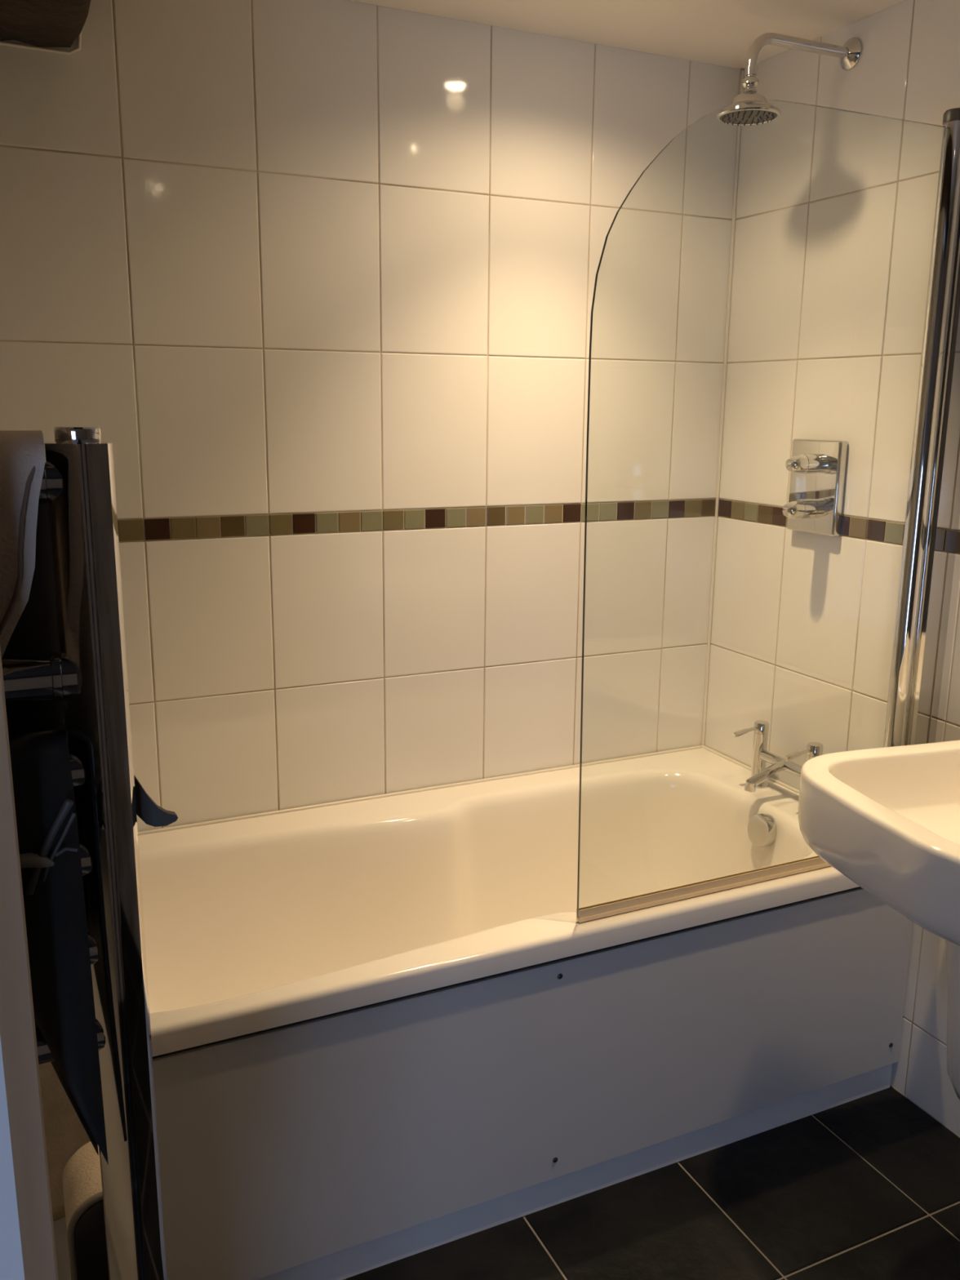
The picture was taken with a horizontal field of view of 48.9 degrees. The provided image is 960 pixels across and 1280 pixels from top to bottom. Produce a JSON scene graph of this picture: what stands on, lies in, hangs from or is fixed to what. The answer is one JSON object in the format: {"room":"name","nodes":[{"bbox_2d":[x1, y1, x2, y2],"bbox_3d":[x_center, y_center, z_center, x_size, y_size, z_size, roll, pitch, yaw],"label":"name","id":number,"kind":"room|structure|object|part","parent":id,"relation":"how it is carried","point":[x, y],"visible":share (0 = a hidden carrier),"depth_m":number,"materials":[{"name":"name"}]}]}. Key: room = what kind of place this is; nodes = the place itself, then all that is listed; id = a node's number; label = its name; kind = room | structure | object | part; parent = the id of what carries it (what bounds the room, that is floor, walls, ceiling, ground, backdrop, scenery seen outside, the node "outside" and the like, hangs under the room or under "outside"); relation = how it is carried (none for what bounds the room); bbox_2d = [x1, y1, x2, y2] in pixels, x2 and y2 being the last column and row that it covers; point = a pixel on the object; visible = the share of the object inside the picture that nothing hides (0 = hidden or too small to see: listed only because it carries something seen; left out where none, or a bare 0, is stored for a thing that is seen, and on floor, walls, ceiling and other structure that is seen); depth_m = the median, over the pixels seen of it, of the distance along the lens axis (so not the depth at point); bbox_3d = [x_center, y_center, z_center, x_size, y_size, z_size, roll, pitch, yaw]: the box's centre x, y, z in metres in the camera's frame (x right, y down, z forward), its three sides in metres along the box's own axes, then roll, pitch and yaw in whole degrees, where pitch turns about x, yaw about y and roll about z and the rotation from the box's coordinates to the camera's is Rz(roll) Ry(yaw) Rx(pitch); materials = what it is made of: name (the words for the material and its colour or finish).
{"room":"bathroom","nodes":[
{"label":"bathroom","id":0,"kind":"room"},
{"bbox_2d":[0,1036,24,1279],"bbox_3d":[-0.940,0.277,0.267,1.496,2.206,0.044,-5,14,-25],"label":"door","id":1,"kind":"structure","parent":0,"point":[11,1267],"depth_m":0.58,"materials":[{"name":"white paint"}]},
{"bbox_2d":[0,647,58,1279],"bbox_3d":[-0.255,0.213,0.583,0.017,2.206,0.044,-5,14,-25],"label":"trim","id":2,"kind":"structure","parent":1,"relation":"attached to","point":[17,1022],"depth_m":0.57,"materials":[{"name":"beige paint"}]},
{"bbox_2d":[0,0,742,831],"bbox_3d":[-0.370,-0.173,2.302,2.300,2.207,0.101,-5,14,-25],"label":"wall","id":3,"kind":"structure","parent":0,"point":[317,277],"depth_m":2.24,"materials":[{"name":"beige tile"}]},
{"bbox_2d":[0,31,81,54],"bbox_3d":[-0.836,-1.107,1.804,0.295,0.162,0.006,-5,14,-25],"label":"trim","id":4,"kind":"structure","parent":3,"relation":"attached to","point":[79,37],"depth_m":1.85,"materials":[{"name":"beige plastic"}]},
{"bbox_2d":[701,70,744,745],"bbox_3d":[0.602,-0.520,2.631,0.008,1.646,0.008,-5,14,-25],"label":"trim","id":5,"kind":"structure","parent":3,"relation":"attached to","point":[742,72],"depth_m":2.62,"materials":[{"name":"beige plastic"}]},
{"bbox_2d":[349,0,905,70],"bbox_3d":[-0.107,-0.892,0.293,3.420,0.080,3.620,-5,14,-25],"label":"ceiling","id":6,"kind":"structure","parent":0,"point":[722,33],"depth_m":2.14,"materials":[{"name":"white paint"}]},
{"bbox_2d":[0,0,90,47],"bbox_3d":[-0.117,-0.770,0.312,0.286,0.165,3.380,-5,14,-25],"label":"ceiling beam","id":7,"kind":"structure","parent":6,"relation":"attached to","point":[37,23],"depth_m":1.73,"materials":[{"name":"brown wood"}]},
{"bbox_2d":[342,1084,959,1279],"bbox_3d":[-0.125,1.331,0.780,3.420,0.060,3.600,-5,14,-25],"label":"floor","id":8,"kind":"structure","parent":0,"point":[867,1187],"depth_m":1.92,"materials":[{"name":"grey tile"}]},
{"bbox_2d":[62,1141,109,1279],"bbox_3d":[-0.483,0.907,1.413,0.112,0.480,0.124,-5,14,-25],"label":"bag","id":9,"kind":"object","parent":8,"relation":"on","point":[82,1175],"visible":0.41,"depth_m":1.31,"materials":[{"name":"beige fabric"}]},
{"bbox_2d":[53,745,913,1279],"bbox_3d":[-0.018,0.698,2.191,1.698,0.561,0.744,-5,14,-25],"label":"bath","id":10,"kind":"object","parent":8,"relation":"on","point":[385,1028],"visible":0.88,"depth_m":1.98,"materials":[{"name":"white plastic"}]},
{"bbox_2d":[38,1062,90,1221],"bbox_3d":[-0.589,0.688,1.512,0.101,0.268,0.064,-5,14,-25],"label":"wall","id":11,"kind":"structure","parent":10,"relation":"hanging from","point":[65,1134],"depth_m":1.48,"materials":[{"name":"white paint"}]},
{"bbox_2d":[137,747,859,1056],"bbox_3d":[-0.017,0.620,2.173,1.698,0.387,0.744,-5,14,-25],"label":"tub","id":12,"kind":"object","parent":10,"relation":"in","point":[440,920],"depth_m":2.16,"materials":[{"name":"white ceramic"}]},
{"bbox_3d":[0.642,0.429,2.383,0.048,0.077,0.074,-5,14,-25],"label":"overflow knob","id":13,"kind":"part","parent":10,"relation":"part of","materials":[{"name":"silver metal"}]},
{"bbox_2d":[576,99,959,922],"bbox_3d":[0.537,-0.218,1.863,0.816,1.393,0.050,-5,14,-25],"label":"screen","id":14,"kind":"object","parent":10,"relation":"on","point":[932,513],"visible":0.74,"depth_m":1.97,"materials":[{"name":"clear glass"}]},
{"bbox_3d":[0.828,-0.237,1.999,0.041,1.376,0.041,-5,14,-25],"label":"hinge post","id":15,"kind":"part","parent":14,"relation":"part of","materials":[{"name":"silver metal"}]},
{"bbox_2d":[732,720,823,792],"bbox_3d":[0.667,0.292,2.421,0.137,0.156,0.232,-5,14,-25],"label":"tap","id":16,"kind":"object","parent":10,"relation":"on","point":[760,774],"visible":0.8,"depth_m":2.44,"materials":[{"name":"silver metal"}]},
{"bbox_3d":[0.625,0.217,2.486,0.069,0.020,0.014,-5,14,-25],"label":"lever","id":17,"kind":"part","parent":16,"relation":"part of","materials":[{"name":"silver metal"}]},
{"bbox_3d":[0.656,0.312,2.420,0.112,0.062,0.026,-5,14,-25],"label":"spout","id":18,"kind":"part","parent":16,"relation":"part of","materials":[{"name":"silver metal"}]},
{"bbox_3d":[0.701,0.254,2.327,0.069,0.020,0.014,-5,14,-25],"label":"lever","id":19,"kind":"part","parent":16,"relation":"part of","materials":[{"name":"silver metal"}]},
{"bbox_2d":[704,0,959,1137],"bbox_3d":[1.368,0.165,1.235,0.101,2.366,3.402,-5,14,-25],"label":"wall","id":20,"kind":"structure","parent":0,"point":[836,209],"depth_m":2.27,"materials":[{"name":"beige tile"}]},
{"bbox_2d":[715,32,862,125],"bbox_3d":[0.617,-1.127,2.108,0.314,0.182,0.125,-5,14,-25],"label":"shower","id":21,"kind":"object","parent":20,"relation":"attached to","point":[752,113],"visible":0.97,"depth_m":2.07,"materials":[{"name":"silver metal"}]},
{"bbox_3d":[0.531,-1.032,2.087,0.111,0.005,0.111,6,14,24],"label":"spray plate","id":22,"kind":"part","parent":21,"relation":"part of","materials":[{"name":"silver metal"}]},
{"bbox_3d":[0.637,-1.162,2.109,0.252,0.074,0.021,-5,14,-25],"label":"arm","id":23,"kind":"part","parent":21,"relation":"part of","materials":[{"name":"silver metal"}]},
{"bbox_2d":[782,438,848,536],"bbox_3d":[0.703,-0.336,2.318,0.115,0.205,0.152,-5,14,-25],"label":"shower valve","id":24,"kind":"object","parent":20,"relation":"attached to","point":[817,467],"visible":1,"depth_m":2.29,"materials":[{"name":"silver metal"}]},
{"bbox_3d":[0.719,-0.287,2.311,0.054,0.042,0.042,-5,14,-25],"label":"control knob","id":25,"kind":"part","parent":24,"relation":"part of","materials":[{"name":"silver metal"}]},
{"bbox_3d":[0.720,-0.383,2.290,0.054,0.042,0.042,-5,14,-25],"label":"control knob","id":26,"kind":"part","parent":24,"relation":"part of","materials":[{"name":"silver metal"}]},
{"bbox_2d":[798,740,959,1099],"bbox_3d":[0.860,0.525,1.638,0.545,0.542,0.721,-5,14,-25],"label":"basin","id":27,"kind":"object","parent":20,"relation":"attached to","point":[886,819],"visible":1,"depth_m":1.67,"materials":[{"name":"white ceramic"}]},
{"bbox_3d":[0.862,0.333,1.595,0.545,0.150,0.721,-5,14,-25],"label":"bowl","id":28,"kind":"part","parent":27,"relation":"part of","materials":[{"name":"white ceramic"}]},
{"bbox_3d":[-1.010,0.088,1.107,0.100,2.206,1.570,-5,14,-25],"label":"wall","id":29,"kind":"structure","parent":0,"visible":0},
{"bbox_2d":[1,426,166,1279],"bbox_3d":[-0.434,0.374,0.612,0.481,0.976,0.034,-5,14,-25],"label":"towel rail","id":30,"kind":"object","parent":29,"relation":"attached to","point":[89,672],"visible":0.76,"depth_m":0.64,"materials":[{"name":"silver metal"}]},
{"bbox_2d":[0,430,44,657],"bbox_3d":[-0.380,-0.024,0.548,0.294,0.166,0.059,-5,14,-25],"label":"towel","id":31,"kind":"object","parent":30,"relation":"hanging from","point":[22,452],"visible":1,"depth_m":0.57,"materials":[{"name":"beige fabric"}]},
{"bbox_2d":[1,502,108,1164],"bbox_3d":[-0.355,0.135,0.604,0.260,0.458,0.077,-5,14,-25],"label":"garment","id":32,"kind":"object","parent":30,"relation":"hanging from","point":[47,831],"visible":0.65,"depth_m":0.64,"materials":[{"name":"black fabric"}]},
{"bbox_3d":[-0.369,0.126,0.633,0.260,0.452,0.011,-5,14,-25],"label":"panel","id":33,"kind":"part","parent":32,"relation":"part of","materials":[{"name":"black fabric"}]},
{"bbox_2d":[133,774,177,826],"bbox_3d":[-0.208,0.100,0.673,0.027,0.040,0.006,-5,14,-25],"label":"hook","id":34,"kind":"object","parent":30,"relation":"attached to","point":[153,815],"visible":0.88,"depth_m":0.67,"materials":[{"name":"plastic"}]}
]}

